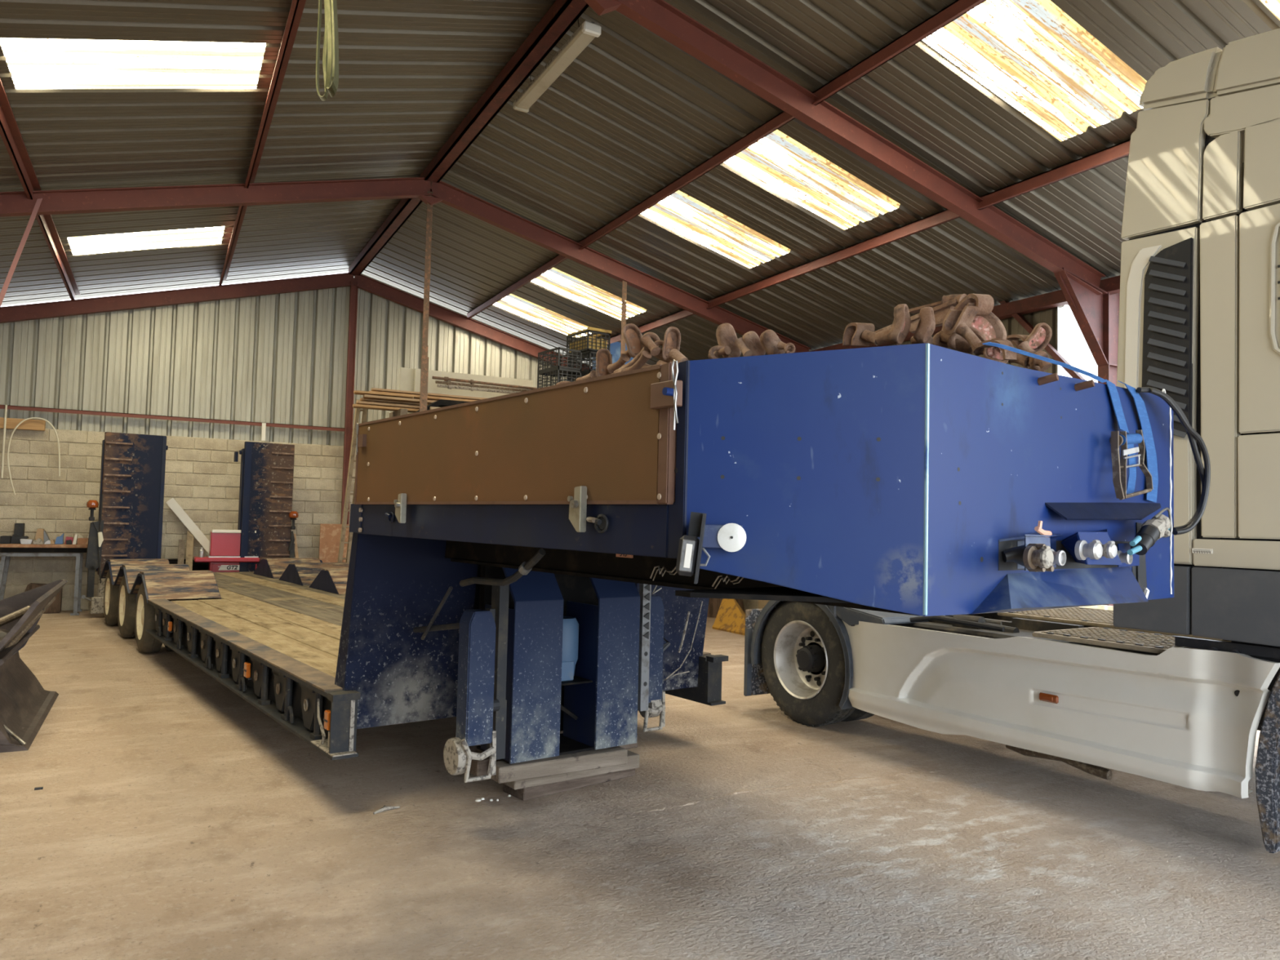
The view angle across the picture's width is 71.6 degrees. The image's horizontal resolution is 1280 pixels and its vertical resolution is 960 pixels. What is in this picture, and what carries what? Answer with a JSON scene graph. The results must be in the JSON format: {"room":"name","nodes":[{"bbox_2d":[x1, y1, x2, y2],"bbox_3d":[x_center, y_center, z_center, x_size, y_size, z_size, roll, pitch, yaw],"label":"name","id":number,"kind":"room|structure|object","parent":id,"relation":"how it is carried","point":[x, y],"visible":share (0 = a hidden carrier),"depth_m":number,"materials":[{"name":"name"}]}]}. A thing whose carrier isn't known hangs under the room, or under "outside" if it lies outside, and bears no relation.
{"room":"truck garage","nodes":[
{"label":"truck garage","id":0,"kind":"room"},
{"bbox_2d":[0,286,574,610],"bbox_3d":[-4.991,-0.719,15.993,13.110,5.869,0.210,3,-3,-28],"label":"wall","id":1,"kind":"structure","parent":0,"point":[276,358],"depth_m":14.71,"materials":[{"name":"concrete"}]},
{"bbox_2d":[0,417,45,431],"bbox_3d":[-9.454,-0.849,13.398,0.789,0.160,0.100,3,-3,-28],"label":"board","id":2,"kind":"object","parent":1,"relation":"on","point":[28,424],"visible":0.93,"depth_m":13.42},
{"bbox_2d":[0,404,7,478],"bbox_3d":[-9.520,-0.577,13.285,0.029,1.099,0.027,2,-3,-6],"label":"tube","id":3,"kind":"object","parent":2,"relation":"hanging from","point":[6,406],"visible":1,"depth_m":13.28,"materials":[{"name":"beige"}]},
{"bbox_2d":[7,417,60,495],"bbox_3d":[-9.152,-0.356,13.415,0.677,1.187,0.035,3,-3,-30],"label":"tube","id":4,"kind":"object","parent":1,"relation":"attached to","point":[47,421],"visible":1,"depth_m":13.35,"materials":[{"name":"beige plastic"}]},
{"bbox_2d":[0,404,345,431],"bbox_3d":[-7.946,-1.018,14.224,6.210,0.060,0.070,3,-3,-28],"label":"trim","id":5,"kind":"structure","parent":1,"relation":"attached to","point":[2,406],"depth_m":14.33,"materials":[{"name":"red metal"}]},
{"bbox_2d":[261,422,266,440],"bbox_3d":[-6.366,-0.813,15.009,0.060,0.300,0.040,3,-3,-28],"label":"strip","id":6,"kind":"object","parent":1,"relation":"attached to","point":[264,424],"visible":1,"depth_m":14.99,"materials":[{"name":"grey paint"}]},
{"bbox_2d":[340,280,358,524],"bbox_3d":[-5.159,-0.668,15.678,0.121,5.730,0.100,3,-3,-28],"label":"steel column","id":7,"kind":"structure","parent":1,"relation":"attached to","point":[353,289],"depth_m":15.71,"materials":[{"name":"red metal"}]},
{"bbox_2d":[0,272,591,370],"bbox_3d":[-5.061,-0.746,15.768,12.791,5.897,0.130,3,-3,-28],"label":"roof beam","id":8,"kind":"structure","parent":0,"point":[179,296],"depth_m":15.05,"materials":[{"name":"red metal"}]},
{"bbox_2d":[0,610,1279,959],"bbox_3d":[-0.580,1.969,6.967,12.950,0.120,20.520,3,-3,-28],"label":"floor","id":9,"kind":"structure","parent":0,"point":[172,817],"depth_m":4.40,"materials":[{"name":"concrete"}]},
{"bbox_2d":[0,579,67,752],"bbox_3d":[-4.821,1.295,6.540,0.826,0.983,2.000,3,-3,-28],"label":"bucket","id":10,"kind":"object","parent":9,"relation":"on","point":[25,705],"visible":1,"depth_m":6.67,"materials":[{"name":"metal"}]},
{"bbox_2d":[0,542,87,615],"bbox_3d":[-9.403,1.452,12.969,2.270,1.047,0.730,3,-3,-28],"label":"workbench","id":11,"kind":"object","parent":9,"relation":"on","point":[6,550],"visible":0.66,"depth_m":13.09,"materials":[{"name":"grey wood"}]},
{"bbox_2d":[0,535,11,543],"bbox_3d":[-9.287,0.876,13.005,0.119,0.110,0.250,3,-3,-28],"label":"tool case","id":12,"kind":"object","parent":11,"relation":"on","point":[3,539],"visible":1,"depth_m":12.90,"materials":[{"name":"plastic"}]},
{"bbox_2d":[13,523,25,536],"bbox_3d":[-9.337,0.798,13.350,0.108,0.294,0.200,3,-3,-28],"label":"tin","id":13,"kind":"object","parent":11,"relation":"on","point":[19,530],"visible":0.6,"depth_m":13.27,"materials":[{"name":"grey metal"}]},
{"bbox_2d":[11,533,28,543],"bbox_3d":[-9.182,0.873,13.147,0.194,0.134,0.200,3,-3,-28],"label":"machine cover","id":14,"kind":"object","parent":11,"relation":"on","point":[15,539],"visible":0.86,"depth_m":13.05,"materials":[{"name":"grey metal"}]},
{"bbox_2d":[20,538,33,544],"bbox_3d":[-9.023,0.903,13.062,0.149,0.073,0.200,3,-3,-28],"label":"metal tray","id":15,"kind":"object","parent":11,"relation":"on","point":[28,541],"visible":0.95,"depth_m":12.98,"materials":[{"name":"metal"}]},
{"bbox_2d":[32,537,44,544],"bbox_3d":[-8.856,0.900,13.067,0.133,0.088,0.150,3,-3,-28],"label":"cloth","id":16,"kind":"object","parent":11,"relation":"on","point":[39,541],"visible":1,"depth_m":13.01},
{"bbox_2d":[35,528,44,542],"bbox_3d":[-8.984,0.840,13.284,0.115,0.221,0.150,3,-3,-28],"label":"cardboard box","id":17,"kind":"object","parent":11,"relation":"on","point":[40,532],"visible":0.64,"depth_m":13.23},
{"bbox_2d":[44,530,49,543],"bbox_3d":[-8.928,0.858,13.370,0.092,0.197,0.150,3,-3,-28],"label":"wedge","id":18,"kind":"object","parent":11,"relation":"on","point":[46,538],"visible":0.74,"depth_m":13.30,"materials":[{"name":"metal"}]},
{"bbox_2d":[54,533,64,544],"bbox_3d":[-8.682,0.876,13.275,0.100,0.162,0.150,3,-3,-28],"label":"bag","id":19,"kind":"object","parent":11,"relation":"on","point":[60,540],"visible":1,"depth_m":13.21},
{"bbox_2d":[64,536,73,543],"bbox_3d":[-8.642,0.911,13.438,0.103,0.110,0.100,3,-3,-28],"label":"can","id":20,"kind":"object","parent":11,"relation":"on","point":[68,538],"visible":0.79,"depth_m":13.40,"materials":[{"name":"red metal"}]},
{"bbox_2d":[66,539,71,544],"bbox_3d":[-8.507,0.924,13.226,0.070,0.071,0.100,3,-3,-28],"label":"bottle","id":21,"kind":"object","parent":11,"relation":"on","point":[68,542],"visible":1,"depth_m":13.19,"materials":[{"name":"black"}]},
{"bbox_2d":[72,534,78,544],"bbox_3d":[-8.472,0.891,13.314,0.061,0.147,0.120,3,-3,-28],"label":"canister","id":22,"kind":"object","parent":11,"relation":"on","point":[74,542],"visible":1,"depth_m":13.27,"materials":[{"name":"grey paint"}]},
{"bbox_2d":[75,533,83,543],"bbox_3d":[-8.559,0.891,13.540,0.112,0.163,0.100,3,-3,-28],"label":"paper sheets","id":23,"kind":"object","parent":11,"relation":"on","point":[79,535],"visible":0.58,"depth_m":13.50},
{"bbox_2d":[77,537,88,544],"bbox_3d":[-8.410,0.925,13.421,0.151,0.092,0.250,3,-3,-28],"label":"carton","id":24,"kind":"object","parent":11,"relation":"on","point":[80,540],"visible":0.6,"depth_m":13.31,"materials":[{"name":"orange cardboard"}]},
{"bbox_2d":[24,582,62,613],"bbox_3d":[-9.018,1.775,13.319,0.564,0.449,0.200,3,-3,-28],"label":"wood block","id":25,"kind":"object","parent":9,"relation":"on","point":[55,606],"visible":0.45,"depth_m":13.32,"materials":[{"name":"brown wood"}]},
{"bbox_2d":[177,539,185,564],"bbox_3d":[-7.244,1.513,13.979,0.090,1.123,0.862,3,-3,-27],"label":"plank","id":26,"kind":"object","parent":9,"relation":"on","point":[181,542],"visible":0.42,"depth_m":14.23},
{"bbox_2d":[168,559,208,570],"bbox_3d":[-6.889,1.711,14.642,1.900,0.800,0.160,3,-3,-28],"label":"rack","id":27,"kind":"object","parent":9,"relation":"on","point":[196,566],"visible":0.02,"depth_m":14.45,"materials":[{"name":"black metal"}]},
{"bbox_2d":[165,497,209,553],"bbox_3d":[-7.226,0.836,14.433,0.907,1.080,0.032,2,-3,-21],"label":"board","id":28,"kind":"object","parent":27,"relation":"on","point":[172,504],"visible":0.64,"depth_m":14.39,"materials":[{"name":"grey paint"}]},
{"bbox_2d":[185,530,193,570],"bbox_3d":[-7.189,1.449,14.138,0.101,1.263,0.644,3,-3,-27],"label":"plank","id":29,"kind":"object","parent":9,"relation":"on","point":[189,545],"visible":0.42,"depth_m":14.28,"materials":[{"name":"brown wood"}]},
{"bbox_2d":[193,529,259,572],"bbox_3d":[-6.664,1.449,14.289,0.940,1.299,0.550,3,-3,-28],"label":"tool chest","id":30,"kind":"object","parent":9,"relation":"on","point":[224,556],"visible":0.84,"depth_m":14.12,"materials":[{"name":"red metal"}]},
{"bbox_2d":[199,547,204,556],"bbox_3d":[-6.947,1.145,14.061,0.074,0.150,0.074,3,-3,-28],"label":"spray can","id":31,"kind":"object","parent":30,"relation":"on","point":[201,551],"visible":1,"depth_m":14.03,"materials":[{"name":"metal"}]},
{"bbox_2d":[193,555,259,562],"bbox_3d":[-6.660,1.275,14.297,0.940,0.070,0.550,3,-3,-28],"label":"tray","id":32,"kind":"object","parent":30,"relation":"on","point":[197,558],"depth_m":14.07,"materials":[{"name":"red metal"}]},
{"bbox_2d":[293,533,298,558],"bbox_3d":[-5.629,1.523,14.624,0.050,1.258,0.694,3,-3,-38],"label":"wooden pole","id":33,"kind":"object","parent":9,"relation":"on","point":[296,555],"visible":0.14,"depth_m":14.78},
{"bbox_2d":[319,524,349,562],"bbox_3d":[-5.165,1.478,15.427,0.799,1.419,0.030,3,-3,-28],"label":"plywood sheet","id":34,"kind":"object","parent":9,"relation":"on","point":[330,534],"visible":0.14,"depth_m":15.33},
{"bbox_2d":[337,399,367,563],"bbox_3d":[-4.342,0.477,13.255,0.174,3.282,1.144,3,-3,-30],"label":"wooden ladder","id":35,"kind":"object","parent":9,"relation":"on","point":[357,411],"visible":0.58,"depth_m":13.14,"materials":[{"name":"brown wood"}]},
{"bbox_2d":[373,804,399,813],"bbox_3d":[-1.387,1.779,4.817,0.064,0.022,0.158,-1,-4,44],"label":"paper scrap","id":36,"kind":"object","parent":9,"relation":"on","point":[384,807],"visible":1,"depth_m":4.80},
{"bbox_2d":[0,177,811,353],"bbox_3d":[-2.624,-0.895,11.256,12.791,5.897,0.130,3,-3,-28],"label":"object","id":37,"kind":"structure","parent":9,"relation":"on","point":[16,203],"depth_m":10.88,"materials":[{"name":"red metal"}]},
{"bbox_2d":[0,198,42,306],"bbox_3d":[-6.248,-2.301,8.927,0.054,1.294,0.577,2,-3,-3],"label":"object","id":38,"kind":"structure","parent":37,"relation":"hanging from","point":[38,202],"depth_m":8.94,"materials":[{"name":"red"}]},
{"bbox_2d":[475,794,511,801],"bbox_3d":[-0.829,1.810,5.044,0.213,0.009,0.074,3,-3,-28],"label":"chips","id":39,"kind":"object","parent":9,"relation":"on","point":[508,795],"visible":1,"depth_m":5.02,"materials":[{"name":"grey paint"}]},
{"bbox_2d":[419,191,626,411],"bbox_3d":[-0.755,-0.647,13.810,6.100,5.727,2.850,3,-3,-28],"label":"pole","id":40,"kind":"object","parent":9,"relation":"on","point":[424,358],"visible":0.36,"depth_m":11.25,"materials":[{"name":"metal"}]},
{"bbox_2d":[389,408,407,417],"bbox_3d":[-3.429,-0.721,12.555,0.100,0.510,0.700,3,-3,-28],"label":"bearer","id":41,"kind":"object","parent":40,"relation":"on","point":[401,411],"visible":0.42,"depth_m":12.31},
{"bbox_2d":[352,406,415,413],"bbox_3d":[-2.727,-0.952,12.851,2.750,0.031,0.100,3,-3,-28],"label":"board","id":42,"kind":"object","parent":41,"relation":"on","point":[353,406],"visible":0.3,"depth_m":12.34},
{"bbox_2d":[355,400,419,408],"bbox_3d":[-2.684,-1.010,12.853,2.750,0.031,0.100,3,-3,-28],"label":"board","id":43,"kind":"object","parent":42,"relation":"on","point":[357,402],"visible":0.42,"depth_m":12.36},
{"bbox_2d":[360,404,415,408],"bbox_3d":[-2.715,-1.005,12.973,2.750,0.031,0.100,3,-3,-28],"label":"board","id":44,"kind":"object","parent":42,"relation":"on","point":[361,404],"visible":0.18,"depth_m":12.48,"materials":[{"name":"brown wood"}]},
{"bbox_2d":[360,397,428,405],"bbox_3d":[-2.671,-1.064,12.976,2.750,0.029,0.100,3,-3,-28],"label":"board","id":45,"kind":"object","parent":44,"relation":"on","point":[361,398],"visible":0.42,"depth_m":12.48,"materials":[{"name":"brown wood"}]},
{"bbox_2d":[363,397,430,404],"bbox_3d":[-2.605,-1.086,12.922,2.750,0.033,0.100,3,-3,-28],"label":"board","id":46,"kind":"object","parent":45,"relation":"on","point":[363,397],"visible":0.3,"depth_m":12.43,"materials":[{"name":"brown wood"}]},
{"bbox_2d":[354,393,413,398],"bbox_3d":[-3.572,-1.181,12.402,0.800,0.029,0.100,3,-3,-28],"label":"board","id":47,"kind":"object","parent":46,"relation":"on","point":[354,393],"visible":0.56,"depth_m":12.32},
{"bbox_2d":[368,391,476,401],"bbox_3d":[-2.546,-1.155,12.933,2.750,0.031,0.100,3,-3,-28],"label":"board","id":48,"kind":"object","parent":47,"relation":"on","point":[415,396],"visible":0.28,"depth_m":12.70,"materials":[{"name":"brown wood"}]},
{"bbox_3d":[-2.576,-1.150,13.053,2.750,0.031,0.100,3,-3,-28],"label":"board","id":49,"kind":"object","parent":45,"relation":"on","visible":0},
{"bbox_2d":[376,391,472,399],"bbox_3d":[-2.569,-1.205,13.172,2.750,0.029,0.100,3,-3,-28],"label":"board","id":50,"kind":"object","parent":49,"relation":"on","point":[376,391],"visible":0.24,"depth_m":12.88,"materials":[{"name":"brown wood"}]},
{"bbox_2d":[436,384,518,393],"bbox_3d":[-2.285,-1.359,13.479,1.601,0.069,0.068,3,-3,-28],"label":"tube","id":51,"kind":"object","parent":50,"relation":"on","point":[449,386],"visible":0.88,"depth_m":13.35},
{"bbox_2d":[435,380,530,391],"bbox_3d":[-2.261,-1.410,13.493,1.713,0.069,0.068,3,-3,-28],"label":"tube","id":52,"kind":"object","parent":51,"relation":"on","point":[446,383],"visible":0.88,"depth_m":13.39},
{"bbox_2d":[431,376,539,389],"bbox_3d":[-2.258,-1.466,13.497,1.813,0.073,0.068,3,-3,-28],"label":"tube","id":53,"kind":"object","parent":52,"relation":"on","point":[445,379],"visible":0.88,"depth_m":13.40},
{"bbox_2d":[371,387,485,399],"bbox_3d":[-2.539,-1.210,13.052,2.750,0.029,0.100,3,-3,-28],"label":"board","id":54,"kind":"object","parent":49,"relation":"on","point":[372,388],"visible":0.58,"depth_m":12.75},
{"bbox_2d":[352,404,419,411],"bbox_3d":[-2.696,-0.957,12.731,2.750,0.031,0.100,3,-3,-28],"label":"board","id":55,"kind":"object","parent":41,"relation":"on","point":[353,405],"visible":0.42,"depth_m":12.23,"materials":[{"name":"brown wood"}]},
{"bbox_2d":[399,367,414,413],"bbox_3d":[-3.561,-1.068,13.558,0.248,1.290,0.030,3,-3,-28],"label":"panel","id":56,"kind":"object","parent":40,"relation":"on","point":[406,380],"visible":0.36,"depth_m":13.56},
{"bbox_2d":[413,368,533,398],"bbox_3d":[-2.584,-1.021,13.971,1.953,1.280,0.030,3,-3,-28],"label":"panel","id":57,"kind":"object","parent":40,"relation":"on","point":[433,388],"visible":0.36,"depth_m":13.89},
{"bbox_2d":[592,342,634,368],"bbox_3d":[-0.377,-1.670,14.235,0.659,1.034,0.500,3,-3,-28],"label":"drum","id":58,"kind":"object","parent":40,"relation":"on","point":[615,348],"visible":0.14,"depth_m":13.97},
{"bbox_3d":[-0.992,-0.688,13.302,0.990,0.626,0.700,3,-3,-28],"label":"pallet base","id":59,"kind":"object","parent":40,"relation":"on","visible":0},
{"bbox_2d":[363,394,435,403],"bbox_3d":[-2.574,-1.091,12.802,2.750,0.033,0.100,3,-3,-28],"label":"board","id":60,"kind":"object","parent":59,"relation":"on","point":[364,395],"visible":0.42,"depth_m":12.32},
{"bbox_2d":[353,390,413,398],"bbox_3d":[-3.541,-1.186,12.283,0.800,0.029,0.100,3,-3,-28],"label":"board","id":61,"kind":"object","parent":60,"relation":"on","point":[354,391],"visible":1,"depth_m":12.24,"materials":[{"name":"brown wood"}]},
{"bbox_3d":[-1.214,-1.163,13.198,0.400,0.300,0.600,3,-3,-36],"label":"plastic crate","id":62,"kind":"object","parent":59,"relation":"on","visible":0},
{"bbox_2d":[537,367,581,388],"bbox_3d":[-1.206,-1.463,13.212,0.400,0.300,0.600,3,-3,-36],"label":"plastic crate","id":63,"kind":"object","parent":62,"relation":"on","point":[574,372],"visible":0.55,"depth_m":13.09,"materials":[{"name":"black"}]},
{"bbox_2d":[537,346,582,375],"bbox_3d":[-1.199,-1.762,13.226,0.400,0.300,0.600,3,-3,-36],"label":"plastic crate","id":64,"kind":"object","parent":63,"relation":"on","point":[543,353],"visible":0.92,"depth_m":13.10,"materials":[{"name":"black"}]},
{"bbox_3d":[-0.774,-1.142,13.435,0.400,0.300,0.600,3,-3,-36],"label":"plastic crate","id":65,"kind":"object","parent":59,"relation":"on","visible":0},
{"bbox_2d":[568,371,590,382],"bbox_3d":[-0.767,-1.441,13.448,0.400,0.300,0.600,3,-3,-36],"label":"plastic crate","id":66,"kind":"object","parent":65,"relation":"on","point":[586,372],"visible":0.06,"depth_m":13.27,"materials":[{"name":"black"}]},
{"bbox_2d":[568,351,612,376],"bbox_3d":[-0.760,-1.741,13.462,0.400,0.300,0.600,3,-3,-36],"label":"plastic crate","id":67,"kind":"object","parent":66,"relation":"on","point":[593,359],"visible":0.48,"depth_m":13.22,"materials":[{"name":"black"}]},
{"bbox_2d":[566,329,610,358],"bbox_3d":[-0.788,-2.052,13.457,0.400,0.300,0.600,3,-3,-36],"label":"plastic crate","id":68,"kind":"object","parent":67,"relation":"on","point":[606,335],"visible":0.73,"depth_m":13.28,"materials":[{"name":"black"}]},
{"bbox_2d":[567,326,611,352],"bbox_3d":[-0.781,-2.078,13.451,0.400,0.328,0.640,3,-3,-36],"label":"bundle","id":69,"kind":"object","parent":68,"relation":"in","point":[588,327],"visible":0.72,"depth_m":13.26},
{"bbox_2d":[502,768,635,800],"bbox_3d":[-0.414,1.796,5.381,0.842,0.086,0.220,4,-4,-41],"label":"block","id":70,"kind":"object","parent":9,"relation":"on","point":[531,793],"visible":0.42,"depth_m":5.20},
{"bbox_2d":[502,750,639,790],"bbox_3d":[-0.407,1.705,5.263,0.860,0.082,0.200,3,-3,-36],"label":"block","id":71,"kind":"object","parent":70,"relation":"on","point":[633,758],"visible":0.42,"depth_m":5.16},
{"bbox_2d":[469,733,637,776],"bbox_3d":[-0.495,1.617,5.286,1.141,0.086,0.140,4,-3,-39],"label":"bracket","id":72,"kind":"object","parent":71,"relation":"on","point":[477,768],"visible":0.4,"depth_m":4.90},
{"bbox_2d":[490,746,627,783],"bbox_3d":[-0.449,1.606,5.033,0.817,0.086,0.130,3,-3,-33],"label":"block","id":73,"kind":"object","parent":71,"relation":"on","point":[505,772],"visible":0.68,"depth_m":4.97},
{"bbox_2d":[80,342,1173,782],"bbox_3d":[-2.694,0.565,8.508,3.235,2.725,14.127,3,-3,-37],"label":"trailer","id":74,"kind":"object","parent":9,"relation":"on","point":[525,568],"visible":1,"depth_m":3.42,"materials":[{"name":"metal"}]},
{"bbox_2d":[86,499,98,520],"bbox_3d":[-7.997,0.441,12.956,0.155,0.310,0.155,3,-3,-28],"label":"lamp","id":75,"kind":"object","parent":74,"relation":"attached to","point":[92,504],"depth_m":12.92,"materials":[{"name":"plastic"}]},
{"bbox_2d":[288,511,298,529],"bbox_3d":[-5.731,0.664,14.680,0.155,0.310,0.155,3,-3,-28],"label":"lamp","id":76,"kind":"object","parent":74,"relation":"attached to","point":[293,515],"depth_m":14.65,"materials":[{"name":"plastic"}]},
{"bbox_2d":[675,511,710,583],"bbox_3d":[0.164,0.193,2.550,0.129,0.204,0.110,3,-3,-28],"label":"work lamp","id":77,"kind":"object","parent":74,"relation":"attached to","point":[694,548],"depth_m":2.52,"materials":[{"name":"grey paint"}]},
{"bbox_2d":[842,293,1016,363],"bbox_3d":[1.170,-0.593,3.536,0.627,0.430,0.990,0,-3,24],"label":"chain","id":78,"kind":"object","parent":74,"relation":"on","point":[968,322],"visible":0.94,"depth_m":3.25,"materials":[{"name":"metal"}]},
{"bbox_2d":[1006,322,1052,371],"bbox_3d":[1.631,-0.557,3.744,0.194,0.236,0.288,0,-3,25],"label":"chain","id":79,"kind":"object","parent":74,"relation":"on","point":[1039,338],"visible":0.86,"depth_m":3.77,"materials":[{"name":"metal"}]},
{"bbox_2d":[1022,546,1053,568],"bbox_3d":[1.193,0.232,2.657,0.073,0.072,0.072,3,-3,-28],"label":"socket","id":80,"kind":"object","parent":74,"relation":"attached to","point":[1033,557],"depth_m":2.64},
{"bbox_2d":[982,342,1158,502],"bbox_3d":[1.544,-0.169,3.064,1.230,0.466,0.085,3,-3,-37],"label":"strap","id":81,"kind":"object","parent":74,"relation":"attached to","point":[1144,437],"visible":1,"depth_m":3.25,"materials":[{"name":"fabric"}]},
{"bbox_2d":[1074,539,1102,559],"bbox_3d":[1.448,0.226,2.865,0.069,0.067,0.072,3,-3,-28],"label":"socket","id":82,"kind":"object","parent":74,"relation":"attached to","point":[1084,549],"depth_m":2.85,"materials":[{"name":"metal"}]},
{"bbox_2d":[1099,541,1117,558],"bbox_3d":[1.529,0.231,2.926,0.063,0.061,0.071,3,-3,-28],"label":"socket","id":83,"kind":"object","parent":74,"relation":"attached to","point":[1109,549],"depth_m":2.90,"materials":[{"name":"metal"}]},
{"bbox_2d":[1127,386,1210,555],"bbox_3d":[1.990,-0.035,3.350,0.754,0.632,0.120,3,-3,-37],"label":"hose","id":84,"kind":"object","parent":74,"relation":"attached to","point":[1159,526],"visible":1,"depth_m":3.40,"materials":[{"name":"black rubber"}]},
{"bbox_2d":[706,598,744,617],"bbox_3d":[1.417,1.598,15.398,0.878,1.577,0.850,3,-3,-28],"label":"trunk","id":85,"kind":"object","parent":9,"relation":"on","point":[714,604],"visible":0.06,"depth_m":14.98,"materials":[{"name":"brown wood"}]},
{"bbox_2d":[711,598,745,635],"bbox_3d":[1.426,2.003,13.620,0.628,0.520,2.391,1,-3,4],"label":"stand","id":86,"kind":"object","parent":9,"relation":"on","point":[731,617],"visible":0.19,"depth_m":13.25,"materials":[{"name":"paint"}]},
{"bbox_2d":[758,600,769,608],"bbox_3d":[2.526,1.825,13.300,0.800,0.900,1.500,3,-3,-28],"label":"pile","id":87,"kind":"object","parent":9,"relation":"on","point":[762,603],"visible":0.02,"depth_m":13.65,"materials":[{"name":"brown wood"}]},
{"bbox_2d":[613,766,965,818],"bbox_3d":[0.995,1.879,5.426,2.611,0.019,0.164,3,-3,-27],"label":"trim","id":88,"kind":"structure","parent":9,"relation":"on","point":[940,770],"depth_m":5.42,"materials":[{"name":"concrete"}]},
{"bbox_2d":[743,28,1279,853],"bbox_3d":[3.413,-0.128,6.177,2.621,4.198,6.075,3,-3,-33],"label":"tractor","id":89,"kind":"object","parent":9,"relation":"on","point":[1179,690],"visible":0.9,"depth_m":4.74,"materials":[{"name":"metal"}]},
{"bbox_2d":[1039,692,1058,703],"bbox_3d":[2.427,1.296,5.274,0.027,0.048,0.124,3,-3,-33],"label":"marker lamp","id":90,"kind":"object","parent":89,"relation":"attached to","point":[1044,697],"depth_m":5.27,"materials":[{"name":"brown"}]},
{"bbox_2d":[0,0,1279,365],"bbox_3d":[-0.531,-3.178,7.395,13.200,1.998,21.023,3,-3,-28],"label":"ceiling","id":91,"kind":"structure","parent":0,"point":[428,89],"depth_m":9.09,"materials":[{"name":"metal"}]},
{"bbox_2d":[0,37,266,88],"bbox_3d":[-4.071,-3.397,7.255,1.780,0.499,0.912,3,-3,-28],"label":"window","id":92,"kind":"structure","parent":91,"relation":"attached to","point":[33,63],"depth_m":7.20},
{"bbox_2d":[67,226,224,255],"bbox_3d":[-6.616,-3.241,11.968,1.780,0.499,0.912,3,-3,-28],"label":"window","id":93,"kind":"structure","parent":91,"relation":"attached to","point":[83,245],"depth_m":11.93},
{"bbox_2d":[493,293,591,337],"bbox_3d":[-1.744,-2.960,16.015,1.750,0.491,0.955,3,-3,-28],"label":"window","id":94,"kind":"structure","parent":91,"relation":"attached to","point":[519,306],"depth_m":15.97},
{"bbox_2d":[513,18,600,112],"bbox_3d":[-0.787,-3.839,8.101,0.158,0.316,1.692,3,-3,-28],"label":"lamp","id":95,"kind":"object","parent":91,"relation":"hanging from","point":[585,33],"visible":0.96,"depth_m":7.94,"materials":[{"name":"grey paint"}]},
{"bbox_2d":[530,267,646,320],"bbox_3d":[-0.856,-3.015,14.371,1.750,0.491,0.955,3,-3,-28],"label":"window","id":96,"kind":"structure","parent":91,"relation":"attached to","point":[559,282],"depth_m":14.35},
{"bbox_2d":[640,190,790,268],"bbox_3d":[0.921,-3.123,11.081,1.750,0.491,0.955,3,-3,-28],"label":"window","id":97,"kind":"structure","parent":91,"relation":"attached to","point":[679,211],"depth_m":11.07,"materials":[{"name":"plastic"}]},
{"bbox_2d":[724,129,900,230],"bbox_3d":[1.809,-3.178,9.437,1.750,0.491,0.955,3,-3,-28],"label":"window","id":98,"kind":"structure","parent":91,"relation":"attached to","point":[778,162],"depth_m":9.42,"materials":[{"name":"plastic"}]},
{"bbox_2d":[922,0,1146,142],"bbox_3d":[3.141,-3.260,6.970,1.750,0.491,0.955,3,-3,-28],"label":"window","id":99,"kind":"structure","parent":91,"relation":"attached to","point":[1031,54],"depth_m":6.95,"materials":[{"name":"plastic"}]},
{"bbox_2d":[1259,0,1279,20],"bbox_3d":[4.030,-3.314,5.325,1.750,0.491,0.955,3,-3,-28],"label":"window","id":100,"kind":"structure","parent":91,"relation":"attached to","point":[1273,6],"depth_m":5.90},
{"bbox_2d":[583,0,1119,605],"bbox_3d":[-0.249,-1.040,6.859,12.791,5.897,0.130,3,-3,-28],"label":"roof beam","id":101,"kind":"structure","parent":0,"point":[1095,312],"depth_m":8.31,"materials":[{"name":"red metal"}]},
{"bbox_2d":[315,0,338,101],"bbox_3d":[-1.930,-2.812,5.486,0.062,1.091,0.884,3,-3,-28],"label":"sling","id":102,"kind":"object","parent":101,"relation":"hanging from","point":[331,44],"visible":1,"depth_m":5.27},
{"bbox_2d":[742,299,1085,613],"bbox_3d":[2.559,0.012,14.663,0.305,4.647,10.809,3,-3,-28],"label":"wall","id":103,"kind":"structure","parent":0,"point":[1018,324],"depth_m":10.65,"materials":[{"name":"concrete"}]},
{"bbox_3d":[-2.568,-0.708,11.837,1.076,0.461,0.380,3,-3,-28],"label":"wooden box","id":104,"kind":"object","parent":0,"visible":0},
{"bbox_2d":[413,399,468,413],"bbox_3d":[-2.786,-0.854,11.798,1.247,0.412,0.450,3,-3,-28],"label":"board","id":105,"kind":"object","parent":104,"relation":"on","point":[440,403],"visible":0.22,"depth_m":11.68,"materials":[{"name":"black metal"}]},
{"bbox_3d":[0.536,-0.043,3.918,1.806,0.417,1.446,3,-3,-37],"label":"heap","id":106,"kind":"object","parent":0,"visible":0},
{"bbox_2d":[555,323,688,384],"bbox_3d":[-0.078,-0.527,3.788,0.165,0.263,0.961,3,-3,-31],"label":"chain","id":107,"kind":"object","parent":106,"relation":"on","point":[642,348],"visible":0.72,"depth_m":3.65,"materials":[{"name":"metal"}]},
{"bbox_2d":[707,323,795,359],"bbox_3d":[0.484,-0.585,3.706,0.137,0.199,0.483,4,-3,-40],"label":"chain","id":108,"kind":"object","parent":106,"relation":"on","point":[749,344],"visible":0.85,"depth_m":3.70,"materials":[{"name":"metal"}]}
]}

